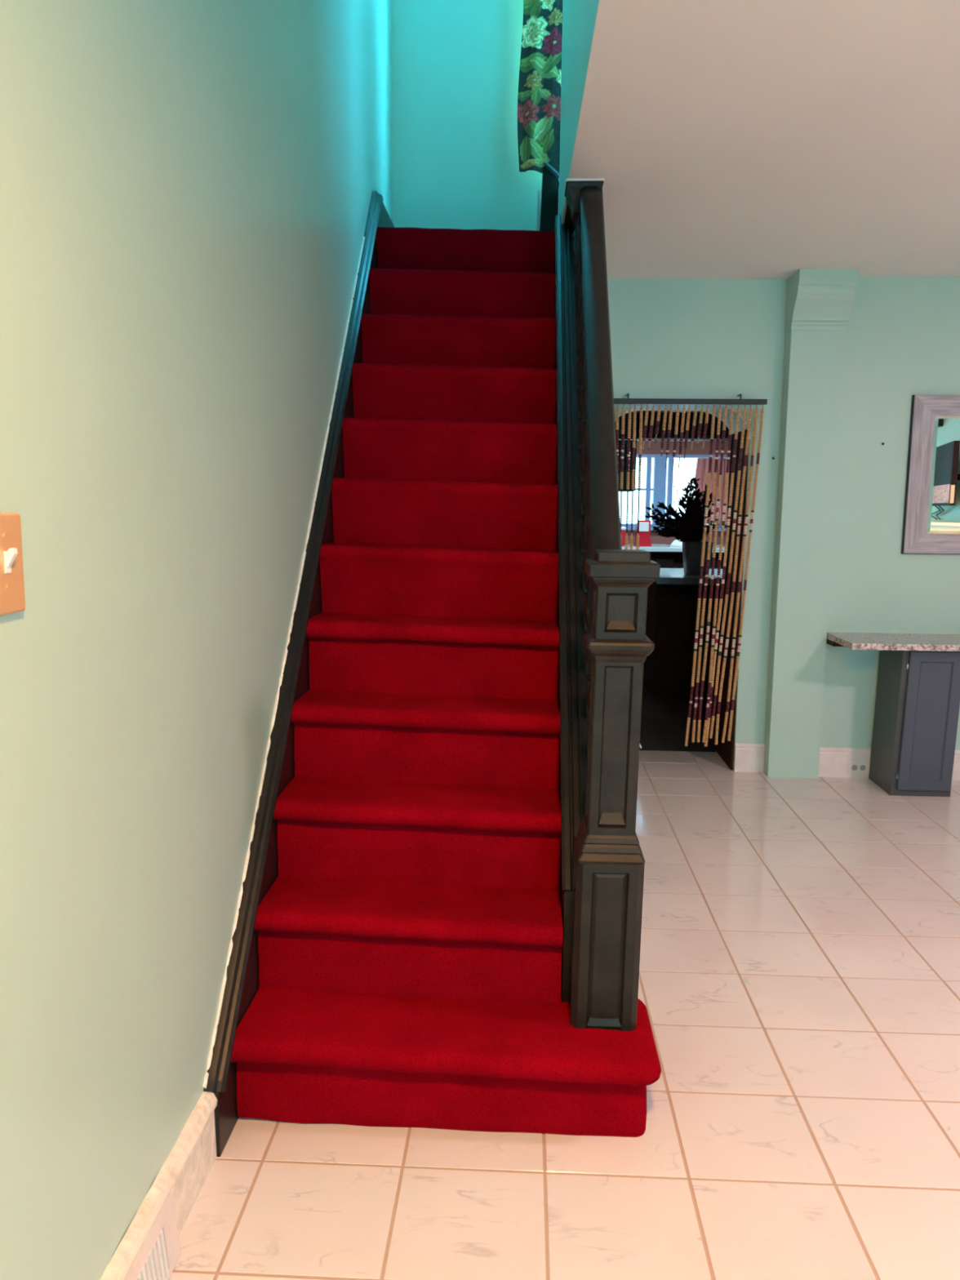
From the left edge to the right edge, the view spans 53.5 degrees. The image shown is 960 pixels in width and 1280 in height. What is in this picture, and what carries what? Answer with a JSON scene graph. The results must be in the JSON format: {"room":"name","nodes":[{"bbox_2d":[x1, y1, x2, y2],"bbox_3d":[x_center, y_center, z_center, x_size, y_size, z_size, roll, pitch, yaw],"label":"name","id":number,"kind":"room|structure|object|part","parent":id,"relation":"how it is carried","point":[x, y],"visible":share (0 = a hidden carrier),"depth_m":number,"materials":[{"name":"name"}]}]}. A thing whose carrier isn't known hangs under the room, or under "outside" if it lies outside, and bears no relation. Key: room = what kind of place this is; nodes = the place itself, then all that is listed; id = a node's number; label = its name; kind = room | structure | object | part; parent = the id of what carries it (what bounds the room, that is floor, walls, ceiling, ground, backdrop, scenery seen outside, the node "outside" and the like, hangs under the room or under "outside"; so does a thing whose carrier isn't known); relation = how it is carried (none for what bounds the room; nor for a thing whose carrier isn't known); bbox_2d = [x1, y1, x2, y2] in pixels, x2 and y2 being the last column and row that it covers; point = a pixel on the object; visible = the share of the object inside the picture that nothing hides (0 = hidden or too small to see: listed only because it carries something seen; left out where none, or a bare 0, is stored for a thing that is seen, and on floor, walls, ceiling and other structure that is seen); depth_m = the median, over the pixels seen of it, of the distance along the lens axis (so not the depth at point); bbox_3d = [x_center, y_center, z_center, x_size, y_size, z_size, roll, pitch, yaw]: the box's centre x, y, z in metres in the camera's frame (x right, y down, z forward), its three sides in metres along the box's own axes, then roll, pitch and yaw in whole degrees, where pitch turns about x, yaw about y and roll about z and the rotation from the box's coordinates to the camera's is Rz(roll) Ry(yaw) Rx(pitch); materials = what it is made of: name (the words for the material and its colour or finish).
{"room":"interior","nodes":[
{"label":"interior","id":0,"kind":"room"},
{"bbox_2d":[0,0,391,1279],"bbox_3d":[-0.670,-1.285,0.879,0.120,5.300,8.430,1,8,3],"label":"wall","id":1,"kind":"structure","parent":0,"point":[187,187],"depth_m":1.67,"materials":[{"name":"green paint"}]},
{"bbox_2d":[0,512,25,615],"bbox_3d":[-0.604,-0.094,1.193,0.023,0.129,0.130,1,8,3],"label":"light switch","id":2,"kind":"object","parent":1,"relation":"attached to","point":[12,598],"visible":1,"depth_m":1.22,"materials":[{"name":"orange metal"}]},
{"bbox_2d":[99,1091,217,1279],"bbox_3d":[-0.700,1.393,-0.446,0.034,0.161,5.068,1,8,3],"label":"baseboard","id":3,"kind":"structure","parent":1,"relation":"attached to","point":[191,1159],"depth_m":1.86,"materials":[{"name":"white wood"}]},
{"bbox_2d":[119,1184,180,1279],"bbox_3d":[-0.588,1.125,1.538,0.023,0.141,0.518,1,8,3],"label":"floor vent","id":4,"kind":"object","parent":3,"relation":"in","point":[159,1256],"visible":1,"depth_m":1.71,"materials":[{"name":"white metal"}]},
{"bbox_2d":[391,0,559,231],"bbox_3d":[0.719,-2.989,4.503,2.470,2.900,0.140,1,8,3],"label":"wall","id":5,"kind":"structure","parent":0,"point":[455,64],"depth_m":4.54,"materials":[{"name":"green paint"}]},
{"bbox_2d":[517,0,563,173],"bbox_3d":[0.647,-2.914,4.370,1.000,1.493,0.151,1,8,3],"label":"floral curtain","id":6,"kind":"object","parent":5,"relation":"hanging from","point":[539,95],"visible":0.51,"depth_m":4.38,"materials":[{"name":"fabric"}]},
{"bbox_2d":[168,681,959,1279],"bbox_3d":[1.997,1.048,3.234,5.270,0.120,12.900,1,8,3],"label":"floor","id":7,"kind":"structure","parent":0,"point":[799,980],"depth_m":2.19,"materials":[{"name":"beige tile"}]},
{"bbox_2d":[202,160,661,1156],"bbox_3d":[-0.015,-0.514,3.310,0.992,2.946,2.974,1,8,3],"label":"staircase","id":8,"kind":"structure","parent":7,"relation":"on","point":[437,924],"depth_m":2.58,"materials":[{"name":"red carpet"}]},
{"bbox_3d":[-0.504,-0.457,3.059,0.041,2.601,2.412,1,8,3],"label":"cap moulding","id":9,"kind":"part","parent":8,"relation":"part of","materials":[{"name":"grey wood"}]},
{"bbox_3d":[0.281,-0.569,3.133,0.049,2.140,2.001,1,8,3],"label":"stringer moulding","id":10,"kind":"part","parent":8,"relation":"part of","materials":[{"name":"black wood"}]},
{"bbox_3d":[0.404,-1.694,3.866,0.124,0.014,0.685,1,8,3],"label":"ceiling plate","id":11,"kind":"part","parent":8,"relation":"part of","materials":[{"name":"black wood"}]},
{"bbox_3d":[0.353,-0.774,2.870,0.080,1.561,1.456,1,8,3],"label":"handrail","id":12,"kind":"part","parent":8,"relation":"part of","materials":[{"name":"grey wood"}]},
{"bbox_3d":[0.289,0.885,2.220,0.080,0.026,0.014,1,8,3],"label":"panel sill","id":13,"kind":"part","parent":8,"relation":"part of","materials":[{"name":"black wood"}]},
{"bbox_3d":[0.296,0.709,2.268,0.160,0.426,0.154,1,8,3],"label":"newel post","id":14,"kind":"part","parent":8,"relation":"part of","materials":[{"name":"black wood"}]},
{"bbox_3d":[0.302,0.469,2.234,0.154,0.062,0.154,1,8,3],"label":"moulding","id":15,"kind":"part","parent":8,"relation":"part of","materials":[{"name":"black wood"}]},
{"bbox_3d":[0.301,0.408,2.176,0.060,0.024,0.014,1,8,3],"label":"panel sill","id":16,"kind":"part","parent":8,"relation":"part of","materials":[{"name":"wood"}]},
{"bbox_3d":[0.312,-0.034,2.113,0.064,0.020,0.014,1,8,3],"label":"panel sill","id":17,"kind":"part","parent":8,"relation":"part of","materials":[{"name":"grey wood"}]},
{"bbox_2d":[621,543,725,568],"bbox_3d":[1.772,-0.370,9.112,2.400,1.060,0.900,1,8,3],"label":"countertop","id":18,"kind":"structure","parent":7,"relation":"on","point":[668,557],"depth_m":8.65,"materials":[{"name":"white stone"}]},
{"bbox_2d":[621,526,626,546],"bbox_3d":[1.218,-0.974,8.928,0.280,0.175,0.260,1,8,3],"label":"bread box","id":19,"kind":"object","parent":18,"relation":"on","point":[623,528],"visible":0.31,"depth_m":8.80,"materials":[{"name":"red plastic"}]},
{"bbox_2d":[633,520,651,546],"bbox_3d":[1.512,-0.991,8.837,0.145,0.240,0.198,1,8,3],"label":"appliance","id":20,"kind":"object","parent":18,"relation":"on","point":[644,526],"visible":0.94,"depth_m":8.75,"materials":[{"name":"red plastic"}]},
{"bbox_3d":[1.504,-1.040,8.735,0.087,0.085,0.009,1,8,3],"label":"window plate","id":21,"kind":"part","parent":20,"relation":"part of","materials":[{"name":"white glass"}]},
{"bbox_3d":[1.503,-0.318,8.721,0.500,0.860,0.016,1,8,3],"label":"door","id":22,"kind":"part","parent":18,"relation":"part of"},
{"bbox_2d":[670,539,682,546],"bbox_3d":[1.877,-0.913,8.799,0.236,0.104,0.236,1,8,3],"label":"dish cover","id":23,"kind":"object","parent":18,"relation":"on","point":[676,543],"visible":0.22,"depth_m":8.73,"materials":[{"name":"white plastic"}]},
{"bbox_3d":[2.103,-0.308,8.694,0.500,0.860,0.016,1,8,3],"label":"door","id":24,"kind":"part","parent":18,"relation":"part of","materials":[{"name":"brown wood"}]},
{"bbox_2d":[642,568,724,696],"bbox_3d":[1.964,-0.040,7.225,1.419,0.932,1.108,1,8,3],"label":"cabinet","id":25,"kind":"object","parent":7,"relation":"on","point":[673,597],"visible":0.18,"depth_m":7.16,"materials":[{"name":"black wood"}]},
{"bbox_2d":[644,476,719,575],"bbox_3d":[1.457,-0.836,6.936,0.526,0.717,0.283,1,8,3],"label":"potted plant","id":26,"kind":"object","parent":25,"relation":"on","point":[688,526],"visible":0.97,"depth_m":6.89,"materials":[{"name":"black plant"}]},
{"bbox_2d":[654,568,723,582],"bbox_3d":[1.968,-0.483,7.167,1.415,0.035,1.100,1,8,3],"label":"countertop","id":27,"kind":"structure","parent":25,"relation":"on","point":[664,572],"depth_m":7.08,"materials":[{"name":"white stone"}]},
{"bbox_2d":[868,649,959,796],"bbox_3d":[2.211,0.391,4.837,0.314,0.744,0.328,1,8,3],"label":"base cabinet","id":28,"kind":"object","parent":7,"relation":"on","point":[917,702],"visible":0.91,"depth_m":4.70,"materials":[{"name":"wood"}]},
{"bbox_3d":[2.204,0.409,4.704,0.314,0.744,0.020,1,8,3],"label":"frame","id":29,"kind":"part","parent":28,"relation":"part of","materials":[{"name":"wood"}]},
{"bbox_3d":[2.214,0.401,4.682,0.277,0.697,0.020,1,8,3],"label":"door","id":30,"kind":"part","parent":28,"relation":"part of","materials":[{"name":"wood"}]},
{"bbox_2d":[558,0,599,223],"bbox_3d":[0.361,-2.711,2.623,0.110,2.338,2.872,1,8,2],"label":"wall","id":31,"kind":"structure","parent":0,"point":[579,16],"depth_m":3.25,"materials":[{"name":"green paint"}]},
{"bbox_2d":[618,411,729,441],"bbox_3d":[1.765,-1.602,7.200,1.980,0.212,0.345,1,8,3],"label":"upper cabinet","id":32,"kind":"object","parent":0,"point":[659,436],"visible":0.23,"depth_m":7.05,"materials":[{"name":"black wood"}]},
{"bbox_2d":[614,411,637,491],"bbox_3d":[0.966,-1.431,7.266,0.422,0.585,0.338,1,8,3],"label":"upper cabinet","id":33,"kind":"object","parent":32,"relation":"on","point":[626,416],"visible":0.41,"depth_m":7.09,"materials":[{"name":"black wood"}]},
{"bbox_3d":[1.371,-1.596,7.061,0.382,0.173,0.017,1,8,3],"label":"door","id":34,"kind":"part","parent":32,"relation":"part of","materials":[{"name":"black wood"}]},
{"bbox_3d":[1.764,-1.589,7.043,0.382,0.173,0.017,1,8,3],"label":"door","id":35,"kind":"part","parent":32,"relation":"part of","materials":[{"name":"black wood"}]},
{"bbox_2d":[624,410,730,544],"bbox_3d":[1.854,-1.155,9.530,2.900,2.500,0.150,1,8,3],"label":"wall","id":36,"kind":"structure","parent":0,"point":[655,448],"depth_m":9.36,"materials":[{"name":"paint"}]},
{"bbox_2d":[618,453,727,531],"bbox_3d":[1.689,-1.459,9.422,1.670,0.740,0.145,1,8,3],"label":"window","id":37,"kind":"structure","parent":36,"relation":"in","point":[657,482],"depth_m":9.44,"materials":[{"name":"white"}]},
{"bbox_3d":[1.333,-1.490,9.506,0.810,0.710,0.005,1,8,3],"label":"pane","id":38,"kind":"part","parent":37,"relation":"part of","materials":[{"name":"white"}]},
{"bbox_3d":[1.311,-1.500,9.467,0.810,0.020,0.030,1,8,3],"label":"sash rail","id":39,"kind":"part","parent":37,"relation":"part of","materials":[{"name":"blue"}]},
{"bbox_3d":[1.684,-1.104,9.444,1.670,0.030,0.090,1,8,3],"label":"sill","id":40,"kind":"part","parent":37,"relation":"part of","materials":[{"name":"white"}]},
{"bbox_3d":[2.137,-1.477,9.469,0.640,0.710,0.005,1,8,3],"label":"pane","id":41,"kind":"part","parent":37,"relation":"part of","materials":[{"name":"white"}]},
{"bbox_2d":[694,457,729,525],"bbox_3d":[2.300,-1.448,9.329,0.400,0.655,0.043,1,8,3],"label":"window curtain","id":42,"kind":"object","parent":37,"relation":"hanging from","point":[702,464],"visible":0.38,"depth_m":9.31,"materials":[{"name":"pink fabric"}]},
{"bbox_2d":[607,279,787,770],"bbox_3d":[0.998,-0.591,5.215,1.700,2.560,0.405,1,8,3],"label":"wall","id":43,"kind":"structure","parent":0,"point":[704,339],"depth_m":4.89,"materials":[{"name":"green paint"}]},
{"bbox_2d":[614,404,751,439],"bbox_3d":[1.032,-1.137,4.930,0.740,0.191,0.013,1,8,3],"label":"trim","id":44,"kind":"structure","parent":43,"relation":"attached to","point":[635,405],"depth_m":4.92,"materials":[{"name":"wood"}]},
{"bbox_2d":[613,393,767,746],"bbox_3d":[1.022,-0.348,5.005,0.856,1.840,0.075,1,8,3],"label":"curtain","id":45,"kind":"object","parent":43,"relation":"hanging from","point":[616,401],"visible":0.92,"depth_m":4.92,"materials":[{"name":"beige wood"}]},
{"bbox_3d":[1.030,-1.217,4.858,0.856,0.026,0.020,1,8,3],"label":"rod","id":46,"kind":"part","parent":45,"relation":"part of","materials":[{"name":"black metal"}]},
{"bbox_2d":[716,429,748,769],"bbox_3d":[1.033,-0.226,5.276,0.729,1.820,0.390,1,8,3],"label":"trim","id":47,"kind":"structure","parent":43,"relation":"attached to","point":[725,750],"depth_m":5.23,"materials":[{"name":"wood"}]},
{"bbox_2d":[733,742,764,772],"bbox_3d":[1.455,0.637,5.150,0.156,0.155,0.018,1,8,3],"label":"baseboard","id":48,"kind":"structure","parent":43,"relation":"attached to","point":[748,757],"depth_m":5.14,"materials":[{"name":"white wood"}]},
{"bbox_2d":[763,268,857,777],"bbox_3d":[1.676,-0.545,4.931,0.274,2.560,0.334,1,8,3],"label":"column","id":49,"kind":"structure","parent":43,"relation":"attached to","point":[819,302],"depth_m":4.87,"materials":[{"name":"green paint"}]},
{"bbox_2d":[557,0,959,279],"bbox_3d":[1.923,-1.374,0.728,5.270,0.250,8.400,1,8,3],"label":"ceiling","id":50,"kind":"structure","parent":0,"point":[727,139],"depth_m":2.97,"materials":[{"name":"paint"}]},
{"bbox_2d":[820,275,959,750],"bbox_3d":[3.212,-0.507,4.951,2.850,2.610,0.200,1,8,3],"label":"wall","id":51,"kind":"structure","parent":0,"point":[902,335],"depth_m":4.87,"materials":[{"name":"green paint"}]},
{"bbox_2d":[846,760,870,773],"bbox_3d":[2.008,0.677,5.051,0.118,0.070,0.007,1,8,3],"label":"wall outlet","id":52,"kind":"object","parent":51,"relation":"attached to","point":[853,766],"visible":1,"depth_m":5.05,"materials":[{"name":"grey plastic"}]},
{"bbox_2d":[851,764,857,770],"bbox_3d":[1.986,0.677,5.050,0.031,0.031,0.002,1,8,3],"label":"socket","id":53,"kind":"object","parent":52,"relation":"attached to","point":[854,767],"depth_m":5.05,"materials":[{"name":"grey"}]},
{"bbox_2d":[859,764,866,770],"bbox_3d":[2.029,0.677,5.048,0.031,0.031,0.002,1,8,3],"label":"socket","id":54,"kind":"object","parent":52,"relation":"attached to","point":[862,767],"depth_m":5.05,"materials":[{"name":"grey plastic"}]},
{"bbox_2d":[817,746,959,780],"bbox_3d":[3.206,0.673,5.005,2.828,0.158,0.018,1,8,3],"label":"baseboard","id":55,"kind":"structure","parent":51,"relation":"attached to","point":[833,762],"depth_m":5.05,"materials":[{"name":"white wood"}]},
{"bbox_2d":[826,631,959,651],"bbox_3d":[2.382,0.025,4.754,1.173,0.055,0.416,1,8,3],"label":"countertop","id":56,"kind":"structure","parent":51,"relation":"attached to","point":[853,641],"depth_m":4.68,"materials":[{"name":"grey stone"}]},
{"bbox_2d":[901,394,959,554],"bbox_3d":[2.579,-0.831,4.823,0.814,0.796,0.023,1,8,3],"label":"wall mirror","id":57,"kind":"object","parent":51,"relation":"attached to","point":[931,511],"visible":1,"depth_m":4.83,"materials":[{"name":"grey wood"}]},
{"bbox_3d":[2.581,-0.831,4.816,0.596,0.596,0.003,1,8,3],"label":"glass","id":58,"kind":"part","parent":57,"relation":"part of","materials":[{"name":"white mirror"}]}
]}

